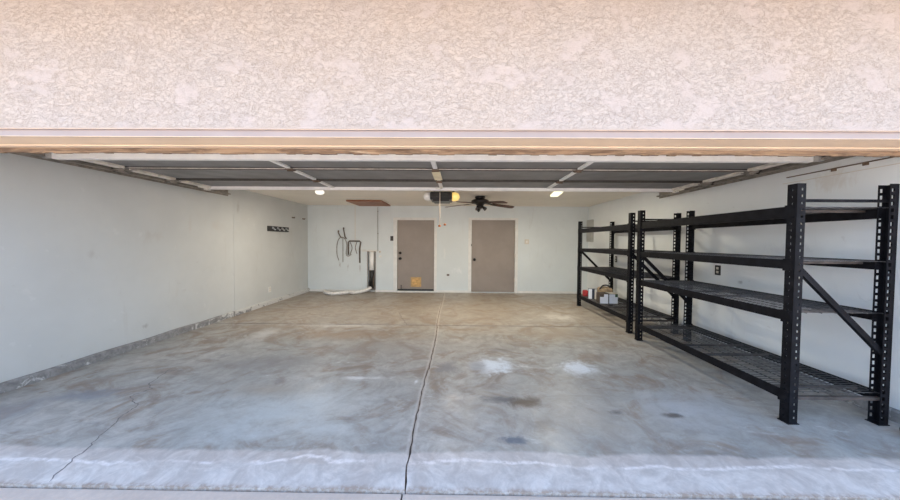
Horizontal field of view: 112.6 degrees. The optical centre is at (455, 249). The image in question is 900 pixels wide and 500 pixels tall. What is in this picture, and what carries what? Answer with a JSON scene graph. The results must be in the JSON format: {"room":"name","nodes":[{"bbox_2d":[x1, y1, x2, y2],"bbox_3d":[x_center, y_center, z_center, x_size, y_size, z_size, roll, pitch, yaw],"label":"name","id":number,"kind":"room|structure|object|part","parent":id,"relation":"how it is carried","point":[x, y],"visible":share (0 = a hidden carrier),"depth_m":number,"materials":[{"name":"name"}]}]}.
{"room":"garage","nodes":[
{"label":"garage","id":0,"kind":"room"},
{"bbox_2d":[0,153,307,382],"bbox_3d":[-4.165,-0.013,5.306,0.120,2.470,6.120,0,2,1],"label":"wall","id":1,"kind":"structure","parent":0,"point":[92,261],"depth_m":3.65,"materials":[{"name":"paint"}]},
{"bbox_2d":[0,288,309,393],"bbox_3d":[-4.088,1.183,5.279,0.052,0.102,6.000,0,2,1],"label":"baseboard","id":2,"kind":"structure","parent":1,"relation":"attached to","point":[22,381],"depth_m":3.61,"materials":[{"name":"concrete"}]},
{"bbox_2d":[233,190,236,309],"bbox_3d":[-4.099,-0.019,5.558,0.006,2.270,0.045,0,2,1],"label":"trim","id":3,"kind":"structure","parent":1,"relation":"attached to","point":[234,229],"depth_m":5.55,"materials":[{"name":"paint"}]},
{"bbox_2d":[267,226,288,231],"bbox_3d":[-4.037,-0.479,6.888,0.096,0.115,0.790,0,2,1],"label":"hook rack","id":4,"kind":"object","parent":1,"relation":"attached to","point":[269,228],"visible":1,"depth_m":6.83,"materials":[{"name":"black plastic"}]},
{"bbox_2d":[247,190,641,206],"bbox_3d":[-0.267,-1.169,5.233,7.900,0.100,6.120,0,2,1],"label":"ceiling","id":5,"kind":"structure","parent":0,"point":[307,197],"depth_m":6.60,"materials":[{"name":"paint"}]},
{"bbox_2d":[11,153,230,195],"bbox_3d":[-3.952,-1.001,3.911,0.090,0.213,2.550,0,2,1],"label":"door track","id":6,"kind":"object","parent":5,"relation":"attached to","point":[78,163],"visible":0.4,"depth_m":3.47,"materials":[{"name":"metal"}]},
{"bbox_2d":[41,153,824,192],"bbox_3d":[-0.259,-0.924,3.762,7.390,0.120,1.879,0,2,1],"label":"garage door","id":7,"kind":"structure","parent":6,"relation":"attached to","point":[389,172],"depth_m":3.44,"materials":[{"name":"white metal"}]},
{"bbox_3d":[-0.268,-0.903,2.852,7.190,0.111,0.054,0,2,1],"label":"rail","id":8,"kind":"part","parent":7,"relation":"part of","materials":[{"name":"white paint"}]},
{"bbox_3d":[-0.230,-0.908,3.694,0.100,0.010,0.430,0,2,1],"label":"label plate","id":9,"kind":"part","parent":7,"relation":"part of","materials":[{"name":"beige paper"}]},
{"bbox_2d":[315,190,323,194],"bbox_3d":[-2.553,-1.091,5.619,0.170,0.110,0.170,0,2,1],"label":"bulb","id":10,"kind":"object","parent":5,"relation":"attached to","point":[319,192],"visible":0.7,"depth_m":5.57,"materials":[{"name":"white glass"}]},
{"bbox_2d":[346,200,390,205],"bbox_3d":[-2.172,-1.178,7.544,0.840,0.038,0.940,0,2,1],"label":"ceiling hatch","id":11,"kind":"object","parent":5,"relation":"attached to","point":[356,202],"visible":0.99,"depth_m":7.29,"materials":[{"name":"brown wood"}]},
{"bbox_2d":[423,191,459,226],"bbox_3d":[-0.287,-0.732,4.109,0.674,0.710,3.530,0,2,1],"label":"garage door opener","id":12,"kind":"object","parent":5,"relation":"hanging from","point":[439,197],"visible":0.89,"depth_m":5.43,"materials":[{"name":"black plastic"}]},
{"bbox_3d":[-0.290,-0.753,5.385,0.020,0.600,0.009,0,2,1],"label":"release cord","id":13,"kind":"part","parent":12,"relation":"part of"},
{"bbox_2d":[449,196,513,211],"bbox_3d":[0.519,-0.978,6.480,1.531,0.340,1.464,0,2,1],"label":"ceiling fan","id":14,"kind":"object","parent":5,"relation":"hanging from","point":[479,201],"visible":1,"depth_m":6.33,"materials":[{"name":"black metal"}]},
{"bbox_3d":[0.813,-0.950,5.982,0.151,0.073,0.525,-1,2,-35],"label":"blade","id":15,"kind":"part","parent":14,"relation":"part of","materials":[{"name":"brown wood"}]},
{"bbox_3d":[1.024,-0.965,6.569,0.525,0.073,0.151,0,2,-17],"label":"blade","id":16,"kind":"part","parent":14,"relation":"part of","materials":[{"name":"brown wood"}]},
{"bbox_2d":[549,192,562,196],"bbox_3d":[1.908,-1.085,5.672,0.170,0.060,0.680,1,2,9],"label":"ceiling light","id":17,"kind":"object","parent":5,"relation":"attached to","point":[552,194],"visible":0.53,"depth_m":5.71,"materials":[{"name":"white plastic"}]},
{"bbox_2d":[657,156,855,198],"bbox_3d":[3.447,-0.946,3.834,0.090,0.213,2.550,0,2,1],"label":"door track","id":18,"kind":"object","parent":5,"relation":"attached to","point":[790,166],"visible":0.49,"depth_m":3.39,"materials":[{"name":"metal"}]},
{"bbox_2d":[308,205,588,292],"bbox_3d":[-0.243,-0.068,8.264,7.660,2.470,0.120,0,2,1],"label":"wall","id":19,"kind":"structure","parent":0,"point":[549,261],"depth_m":8.20,"materials":[{"name":"paint"}]},
{"bbox_2d":[348,240,360,262],"bbox_3d":[-2.775,0.044,8.210,0.380,0.615,0.050,0,2,1],"label":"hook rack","id":20,"kind":"object","parent":19,"relation":"attached to","point":[350,241],"visible":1,"depth_m":8.19,"materials":[{"name":"grey metal"}]},
{"bbox_2d":[367,251,375,291],"bbox_3d":[-2.373,0.587,8.298,0.410,1.130,0.125,0,2,1],"label":"chase","id":21,"kind":"object","parent":19,"relation":"attached to","point":[374,288],"visible":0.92,"depth_m":8.24,"materials":[{"name":"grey metal"}]},
{"bbox_2d":[369,252,373,287],"bbox_3d":[-2.322,0.549,8.264,0.140,1.013,0.136,0,2,1],"label":"drain pipe","id":22,"kind":"object","parent":21,"relation":"in","point":[371,254],"visible":0.91,"depth_m":8.21,"materials":[{"name":"white plastic"}]},
{"bbox_3d":[-2.320,0.575,8.352,0.195,1.090,0.015,0,2,1],"label":"panel","id":23,"kind":"part","parent":21,"relation":"part of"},
{"bbox_2d":[393,218,436,292],"bbox_3d":[-1.120,0.139,8.242,1.190,2.045,0.156,0,2,1],"label":"door","id":24,"kind":"structure","parent":19,"relation":"in","point":[414,239],"depth_m":8.24,"materials":[{"name":"beige paint"}]},
{"bbox_3d":[-1.103,0.882,8.262,0.211,0.196,0.008,0,2,1],"label":"flap panel","id":25,"kind":"part","parent":24,"relation":"part of","materials":[{"name":"orange wood"}]},
{"bbox_2d":[309,289,581,293],"bbox_3d":[-0.252,1.139,8.229,7.660,0.060,0.018,0,2,1],"label":"baseboard","id":26,"kind":"structure","parent":19,"relation":"attached to","point":[319,290],"depth_m":8.22,"materials":[{"name":"paint"}]},
{"bbox_2d":[468,218,517,292],"bbox_3d":[1.010,0.153,8.219,1.350,2.050,0.156,0,2,1],"label":"door","id":27,"kind":"structure","parent":19,"relation":"in","point":[492,242],"depth_m":8.22,"materials":[{"name":"beige paint"}]},
{"bbox_3d":[-3.107,-0.462,8.190,0.240,0.312,0.081,0,2,1],"label":"hook","id":28,"kind":"object","parent":19,"relation":"attached to","visible":0},
{"bbox_2d":[336,237,350,260],"bbox_3d":[-3.066,-0.016,8.201,0.416,0.691,0.032,0,2,1],"label":"hose","id":29,"kind":"object","parent":28,"relation":"hanging from","point":[340,237],"visible":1,"depth_m":8.20,"materials":[{"name":"grey rubber"}]},
{"bbox_2d":[0,291,899,499],"bbox_3d":[-0.287,1.317,5.028,7.860,0.122,6.628,0,2,1],"label":"floor","id":30,"kind":"structure","parent":0,"point":[524,394],"depth_m":2.41,"materials":[{"name":"concrete"}]},
{"bbox_2d":[322,286,371,294],"bbox_3d":[-2.895,1.077,7.905,1.272,0.159,0.477,0,2,-10],"label":"flexible duct","id":31,"kind":"object","parent":30,"relation":"on","point":[369,287],"visible":1,"depth_m":7.82,"materials":[{"name":"white plastic"}]},
{"bbox_2d":[577,213,680,333],"bbox_3d":[3.067,0.334,5.634,0.785,1.862,2.052,0,2,1],"label":"shelving unit","id":32,"kind":"object","parent":30,"relation":"on","point":[626,308],"visible":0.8,"depth_m":4.93,"materials":[{"name":"black metal"}]},
{"bbox_3d":[2.729,0.304,6.623,0.068,1.862,0.068,0,2,1],"label":"post","id":33,"kind":"part","parent":32,"relation":"part of","materials":[{"name":"black metal"}]},
{"bbox_2d":[582,290,587,295],"bbox_3d":[2.796,0.933,6.489,0.100,0.130,0.120,1,2,12],"label":"packet","id":34,"kind":"object","parent":32,"relation":"on","point":[584,292],"visible":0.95,"depth_m":6.44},
{"bbox_2d":[588,288,596,298],"bbox_3d":[2.832,0.905,6.226,0.162,0.200,0.104,1,2,18],"label":"carton","id":35,"kind":"object","parent":32,"relation":"on","point":[591,292],"visible":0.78,"depth_m":6.18,"materials":[{"name":"white cardboard"}]},
{"bbox_2d":[596,292,607,303],"bbox_3d":[2.830,0.922,5.806,0.155,0.189,0.204,1,2,6],"label":"carton","id":36,"kind":"object","parent":32,"relation":"on","point":[601,297],"visible":1,"depth_m":5.71,"materials":[{"name":"white cardboard"}]},
{"bbox_2d":[597,284,612,291],"bbox_3d":[3.068,0.855,6.194,0.321,0.305,0.220,0,2,1],"label":"paper bag","id":37,"kind":"object","parent":32,"relation":"on","point":[603,288],"visible":0.47,"depth_m":6.12,"materials":[{"name":"beige paper"}]},
{"bbox_2d":[605,292,617,303],"bbox_3d":[2.999,0.924,5.804,0.165,0.189,0.204,0,2,3],"label":"carton","id":38,"kind":"object","parent":32,"relation":"on","point":[612,297],"visible":0.87,"depth_m":5.70,"materials":[{"name":"white cardboard"}]},
{"bbox_3d":[3.426,0.309,6.616,0.068,1.862,0.068,0,2,1],"label":"post","id":39,"kind":"part","parent":32,"relation":"part of","materials":[{"name":"black metal"}]},
{"bbox_3d":[2.708,0.359,4.652,0.068,1.862,0.068,0,2,1],"label":"post","id":40,"kind":"part","parent":32,"relation":"part of","materials":[{"name":"black metal"}]},
{"bbox_3d":[3.405,0.364,4.645,0.068,1.862,0.068,0,2,1],"label":"post","id":41,"kind":"part","parent":32,"relation":"part of","materials":[{"name":"black metal"}]},
{"bbox_2d":[635,183,899,425],"bbox_3d":[2.982,0.398,3.321,0.785,1.862,2.052,0,2,1],"label":"shelving unit","id":42,"kind":"object","parent":30,"relation":"on","point":[795,213],"visible":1,"depth_m":2.45,"materials":[{"name":"black metal"}]},
{"bbox_3d":[2.644,0.368,4.310,0.068,1.862,0.068,0,2,1],"label":"post","id":43,"kind":"part","parent":42,"relation":"part of","materials":[{"name":"black metal"}]},
{"bbox_3d":[3.341,0.373,4.303,0.068,1.862,0.068,0,2,1],"label":"post","id":44,"kind":"part","parent":42,"relation":"part of","materials":[{"name":"black metal"}]},
{"bbox_3d":[2.623,0.423,2.339,0.068,1.862,0.068,0,2,1],"label":"post","id":45,"kind":"part","parent":42,"relation":"part of","materials":[{"name":"black metal"}]},
{"bbox_3d":[3.311,1.355,2.358,0.088,0.006,0.082,0,2,1],"label":"foot plate","id":46,"kind":"part","parent":42,"relation":"part of","materials":[{"name":"black metal"}]},
{"bbox_3d":[3.320,0.428,2.332,0.068,1.862,0.068,0,2,1],"label":"post","id":47,"kind":"part","parent":42,"relation":"part of","materials":[{"name":"black metal"}]},
{"bbox_2d":[0,0,899,129],"bbox_3d":[0.024,-0.327,2.038,14.000,3.360,0.160,0,2,1],"label":"wall","id":48,"kind":"structure","parent":0,"point":[406,64],"depth_m":1.94,"materials":[{"name":"paint"}]},
{"bbox_2d":[0,127,899,150],"bbox_3d":[-0.262,-0.795,2.081,7.560,0.111,0.271,0,2,1],"label":"trim","id":49,"kind":"structure","parent":48,"relation":"attached to","point":[8,135],"depth_m":1.98,"materials":[{"name":"beige paint"}]},
{"bbox_2d":[0,148,899,156],"bbox_3d":[-0.261,-0.755,2.228,7.520,0.098,0.019,0,2,1],"label":"trim","id":50,"kind":"structure","parent":48,"relation":"attached to","point":[227,151],"depth_m":2.22,"materials":[{"name":"brown wood"}]},
{"bbox_2d":[587,156,899,409],"bbox_3d":[3.615,0.045,5.225,0.120,2.470,6.120,0,2,1],"label":"wall","id":51,"kind":"structure","parent":0,"point":[828,344],"depth_m":3.30,"materials":[{"name":"paint"}]},
{"bbox_2d":[586,220,593,241],"bbox_3d":[3.548,-0.507,7.962,0.078,0.580,0.300,0,2,1],"label":"breaker panel","id":52,"kind":"object","parent":51,"relation":"attached to","point":[590,223],"visible":0.7,"depth_m":7.85,"materials":[{"name":"grey paint"}]},
{"bbox_3d":[3.524,-0.507,7.962,0.009,0.520,0.250,0,2,1],"label":"panel door","id":53,"kind":"part","parent":52,"relation":"part of","materials":[{"name":"grey paint"}]},
{"bbox_2d":[715,265,720,274],"bbox_3d":[3.534,0.272,4.052,0.014,0.132,0.084,0,2,1],"label":"wall outlet","id":54,"kind":"object","parent":51,"relation":"attached to","point":[717,267],"visible":1,"depth_m":4.05,"materials":[{"name":"black plastic"}]},
{"bbox_2d":[613,305,899,423],"bbox_3d":[3.519,1.239,5.199,0.053,0.104,6.000,0,2,1],"label":"baseboard","id":55,"kind":"structure","parent":51,"relation":"attached to","point":[894,414],"depth_m":2.97,"materials":[{"name":"concrete"}]},
{"bbox_2d":[785,157,899,183],"bbox_3d":[3.523,-0.730,2.718,0.022,0.067,1.050,0,2,1],"label":"wall rail","id":56,"kind":"object","parent":51,"relation":"attached to","point":[867,162],"visible":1,"depth_m":2.71,"materials":[{"name":"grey metal"}]},
{"label":"outside","id":57,"kind":"structure","parent":0,"visible":0},
{"bbox_2d":[0,488,736,499],"bbox_3d":[-0.137,1.826,-11.803,28.000,0.126,28.300,0,2,1],"label":"driveway","id":58,"kind":"structure","parent":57,"point":[5,493],"depth_m":1.69,"materials":[{"name":"concrete"}]}
]}

